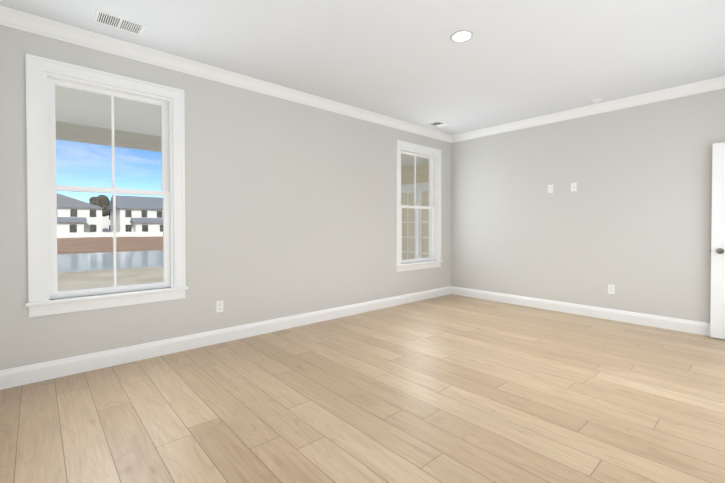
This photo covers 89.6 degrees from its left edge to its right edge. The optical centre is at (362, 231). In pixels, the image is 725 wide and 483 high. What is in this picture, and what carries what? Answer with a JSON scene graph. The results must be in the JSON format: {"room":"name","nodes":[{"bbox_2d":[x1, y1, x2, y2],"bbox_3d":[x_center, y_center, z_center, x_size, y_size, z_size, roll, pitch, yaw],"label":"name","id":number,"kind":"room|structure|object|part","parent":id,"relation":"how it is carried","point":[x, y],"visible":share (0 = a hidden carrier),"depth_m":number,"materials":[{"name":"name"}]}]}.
{"room":"empty bedroom","nodes":[
{"label":"empty bedroom","id":0,"kind":"room"},
{"bbox_2d":[0,25,450,369],"bbox_3d":[-0.885,-0.048,4.325,6.729,3.555,0.150,-1,1,-42],"label":"wall","id":1,"kind":"structure","parent":0,"point":[290,208],"depth_m":3.88,"materials":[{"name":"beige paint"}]},
{"bbox_2d":[25,54,188,316],"bbox_3d":[-2.148,-0.344,3.155,1.145,1.975,0.200,-1,1,-42],"label":"window","id":2,"kind":"structure","parent":1,"relation":"in","point":[109,193],"depth_m":3.03,"materials":[{"name":"clear glass"}]},
{"bbox_3d":[-2.165,-0.351,3.173,0.905,1.762,0.150,-1,1,-42],"label":"left window sash frame","id":3,"kind":"part","parent":2,"relation":"part of","materials":[{"name":"white wood"}]},
{"bbox_2d":[216,300,222,312],"bbox_3d":[-1.455,0.766,3.719,0.072,0.116,0.008,-1,1,-42],"label":"wall outlet","id":4,"kind":"object","parent":1,"relation":"attached to","point":[219,306],"visible":1,"depth_m":3.71,"materials":[{"name":"white plastic"}]},
{"bbox_2d":[0,286,451,389],"bbox_3d":[-0.830,1.062,4.278,6.429,0.138,0.016,-1,1,-42],"label":"baseboard","id":5,"kind":"structure","parent":1,"relation":"attached to","point":[26,374],"depth_m":3.47,"materials":[{"name":"white paint"}]},
{"bbox_2d":[0,5,451,142],"bbox_3d":[-0.807,-1.571,4.217,6.429,0.105,0.084,-1,1,-42],"label":"crown molding","id":6,"kind":"structure","parent":1,"relation":"attached to","point":[26,22],"depth_m":3.42,"materials":[{"name":"white paint"}]},
{"bbox_2d":[395,140,442,271],"bbox_3d":[0.875,-0.381,5.865,1.145,1.975,0.200,-1,1,-42],"label":"window","id":7,"kind":"structure","parent":1,"relation":"in","point":[415,209],"depth_m":5.92,"materials":[{"name":"clear glass"}]},
{"bbox_3d":[0.858,-0.387,5.884,0.905,1.762,0.150,-1,1,-42],"label":"left window sash frame","id":8,"kind":"part","parent":7,"relation":"part of","materials":[{"name":"white wood"}]},
{"bbox_2d":[0,294,724,482],"bbox_3d":[0.550,1.211,2.741,6.429,0.120,4.150,-1,1,-42],"label":"floor","id":9,"kind":"structure","parent":0,"point":[451,388],"depth_m":2.39,"materials":[{"name":"brown wood"}]},
{"bbox_2d":[0,0,724,134],"bbox_3d":[0.550,-1.703,2.702,6.729,0.200,4.450,-1,1,-42],"label":"ceiling","id":10,"kind":"structure","parent":0,"point":[412,62],"depth_m":3.18,"materials":[{"name":"white paint"}]},
{"bbox_2d":[94,10,145,35],"bbox_3d":[-1.870,-1.602,2.812,0.310,0.006,0.200,-1,1,-42],"label":"ceiling vent","id":11,"kind":"object","parent":10,"relation":"in","point":[115,21],"visible":1,"depth_m":2.80,"materials":[{"name":"white metal"}]},
{"bbox_2d":[428,121,449,127],"bbox_3d":[1.176,-1.640,5.608,0.310,0.006,0.200,-1,1,-42],"label":"ceiling vent","id":12,"kind":"object","parent":10,"relation":"in","point":[438,124],"visible":1,"depth_m":5.60,"materials":[{"name":"white metal"}]},
{"bbox_2d":[450,30,472,41],"bbox_3d":[0.815,-1.603,3.001,0.184,0.008,0.184,-1,1,-42],"label":"recessed light","id":13,"kind":"object","parent":10,"relation":"in","point":[462,36],"visible":1,"depth_m":2.99,"materials":[{"name":"white metal"}]},
{"bbox_2d":[591,98,602,103],"bbox_3d":[2.898,-1.609,4.513,0.128,0.038,0.128,-1,1,-42],"label":"smoke detector","id":14,"kind":"object","parent":10,"relation":"attached to","point":[596,100],"visible":1,"depth_m":4.48,"materials":[{"name":"white plastic"}]},
{"bbox_2d":[401,163,428,184],"bbox_3d":[1.039,-0.110,8.904,0.150,3.555,4.400,-1,1,-42],"label":"wall","id":15,"kind":"structure","parent":0,"point":[419,174],"depth_m":8.51,"materials":[{"name":"beige"}]},
{"bbox_2d":[401,182,428,259],"bbox_3d":[1.300,-0.021,8.468,0.045,2.190,1.880,-1,1,-42],"label":"door","id":16,"kind":"structure","parent":15,"relation":"in","point":[409,252],"depth_m":8.53,"materials":[{"name":"white paint"}]},
{"bbox_2d":[451,88,724,322],"bbox_3d":[3.050,-0.055,4.865,0.150,3.555,4.300,-1,1,-42],"label":"wall","id":17,"kind":"structure","parent":0,"point":[630,218],"depth_m":4.73,"materials":[{"name":"beige paint"}]},
{"bbox_2d":[548,185,552,192],"bbox_3d":[2.663,-0.602,5.169,0.008,0.116,0.072,-1,1,-42],"label":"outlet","id":18,"kind":"object","parent":17,"relation":"attached to","point":[550,188],"visible":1,"depth_m":5.17,"materials":[{"name":"white plastic"}]},
{"bbox_2d":[571,183,576,191],"bbox_3d":[2.862,-0.599,4.944,0.014,0.116,0.072,-1,1,-42],"label":"outlet","id":19,"kind":"object","parent":17,"relation":"attached to","point":[573,186],"visible":1,"depth_m":4.94,"materials":[{"name":"white plastic"}]},
{"bbox_2d":[452,286,709,335],"bbox_3d":[2.939,1.054,4.861,0.039,0.138,4.120,-1,1,-42],"label":"baseboard","id":20,"kind":"structure","parent":17,"relation":"attached to","point":[696,327],"depth_m":4.75,"materials":[{"name":"white paint"}]},
{"bbox_2d":[452,76,724,142],"bbox_3d":[2.909,-1.580,4.826,0.084,0.105,3.960,-1,1,-42],"label":"crown molding","id":21,"kind":"structure","parent":17,"relation":"attached to","point":[715,83],"depth_m":4.64,"materials":[{"name":"white paint"}]},
{"bbox_2d":[608,285,614,293],"bbox_3d":[3.161,0.738,4.633,0.008,0.116,0.072,-1,1,-42],"label":"outlet","id":22,"kind":"object","parent":17,"relation":"attached to","point":[611,289],"visible":1,"depth_m":4.63,"materials":[{"name":"white plastic"}]},
{"bbox_2d":[710,142,724,338],"bbox_3d":[3.982,0.103,3.576,0.035,2.050,0.810,-1,1,-42],"label":"door leaf","id":23,"kind":"structure","parent":17,"relation":"in","point":[717,320],"depth_m":3.83,"materials":[{"name":"white paint"}]},
{"bbox_2d":[710,248,723,253],"bbox_3d":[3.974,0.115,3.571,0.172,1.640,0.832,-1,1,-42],"label":"door knob","id":24,"kind":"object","parent":23,"relation":"attached to","point":[719,250],"depth_m":3.77,"materials":[{"name":"grey metal"}]},
{"label":"outside","id":25,"kind":"structure","parent":0,"visible":0},
{"bbox_2d":[57,236,162,253],"bbox_3d":[-146.429,-0.179,163.178,600.000,0.120,369.000,-1,1,-42],"label":"ground","id":26,"kind":"structure","parent":25,"point":[102,245],"depth_m":39.92,"materials":[{"name":"brown soil"}]},
{"bbox_2d":[57,217,86,237],"bbox_3d":[-53.811,-0.682,62.872,9.900,3.600,3.900,-1,1,-42],"label":"porch","id":27,"kind":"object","parent":26,"relation":"on","point":[61,221],"depth_m":63.66,"materials":[{"name":"white paint"}]},
{"bbox_2d":[57,194,104,231],"bbox_3d":[-58.112,-2.957,68.387,14.900,8.000,11.900,-1,1,-42],"label":"house","id":28,"kind":"structure","parent":26,"relation":"on","point":[71,207],"depth_m":66.89,"materials":[{"name":"white"}]},
{"bbox_2d":[89,195,109,216],"bbox_3d":[-61.953,-3.951,86.008,4.588,9.512,4.068,-1,1,-42],"label":"tree","id":29,"kind":"object","parent":26,"relation":"on","point":[99,204],"depth_m":85.23,"materials":[{"name":"green plant"}]},
{"bbox_2d":[102,215,110,231],"bbox_3d":[-73.147,-3.456,97.882,16.900,8.200,12.900,-1,1,-42],"label":"house","id":30,"kind":"structure","parent":26,"relation":"on","point":[105,221],"depth_m":95.38,"materials":[{"name":"white"}]},
{"bbox_2d":[57,231,162,237],"bbox_3d":[-42.351,0.554,65.778,115.080,1.050,0.160,-1,1,-42],"label":"fence","id":31,"kind":"object","parent":26,"relation":"on","point":[106,234],"depth_m":63.65,"materials":[{"name":"white"}]},
{"bbox_2d":[108,195,162,231],"bbox_3d":[-43.748,-3.195,78.579,16.900,8.200,12.900,-1,1,-42],"label":"house","id":32,"kind":"structure","parent":26,"relation":"on","point":[129,210],"depth_m":71.83,"materials":[{"name":"white"}]},
{"bbox_2d":[130,218,162,236],"bbox_3d":[-38.740,-0.820,73.027,12.900,3.600,3.900,-1,1,-42],"label":"porch","id":33,"kind":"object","parent":26,"relation":"on","point":[153,225],"depth_m":69.45,"materials":[{"name":"white paint"}]},
{"bbox_2d":[57,250,162,272],"bbox_3d":[-2.856,1.717,33.041,200.000,0.250,16.500,-1,1,-42],"label":"pond","id":34,"kind":"structure","parent":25,"point":[105,257],"depth_m":21.79,"materials":[{"name":"liquid"}]},
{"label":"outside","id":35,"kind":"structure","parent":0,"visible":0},
{"bbox_2d":[58,266,162,290],"bbox_3d":[17.506,1.799,10.332,200.000,0.300,44.500,-1,1,-42],"label":"sand","id":36,"kind":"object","parent":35,"point":[106,281],"depth_m":12.52,"materials":[{"name":"beige sand"}]},
{"bbox_3d":[-4.319,-0.070,5.040,5.290,2.460,0.260,-1,1,-42],"label":"porch column","id":37,"kind":"structure","parent":0,"visible":0},
{"bbox_2d":[56,121,160,151],"bbox_3d":[-2.005,-1.404,5.331,9.129,0.200,2.870,-1,1,-42],"label":"beam","id":38,"kind":"structure","parent":37,"relation":"on","point":[74,131],"depth_m":5.36,"materials":[{"name":"paint"}]},
{"bbox_2d":[55,85,428,167],"bbox_3d":[-2.065,-1.652,5.395,9.129,0.295,3.050,-1,1,-42],"label":"soffit","id":39,"kind":"structure","parent":38,"relation":"on","point":[89,103],"depth_m":4.63,"materials":[{"name":"paint"}]}
]}

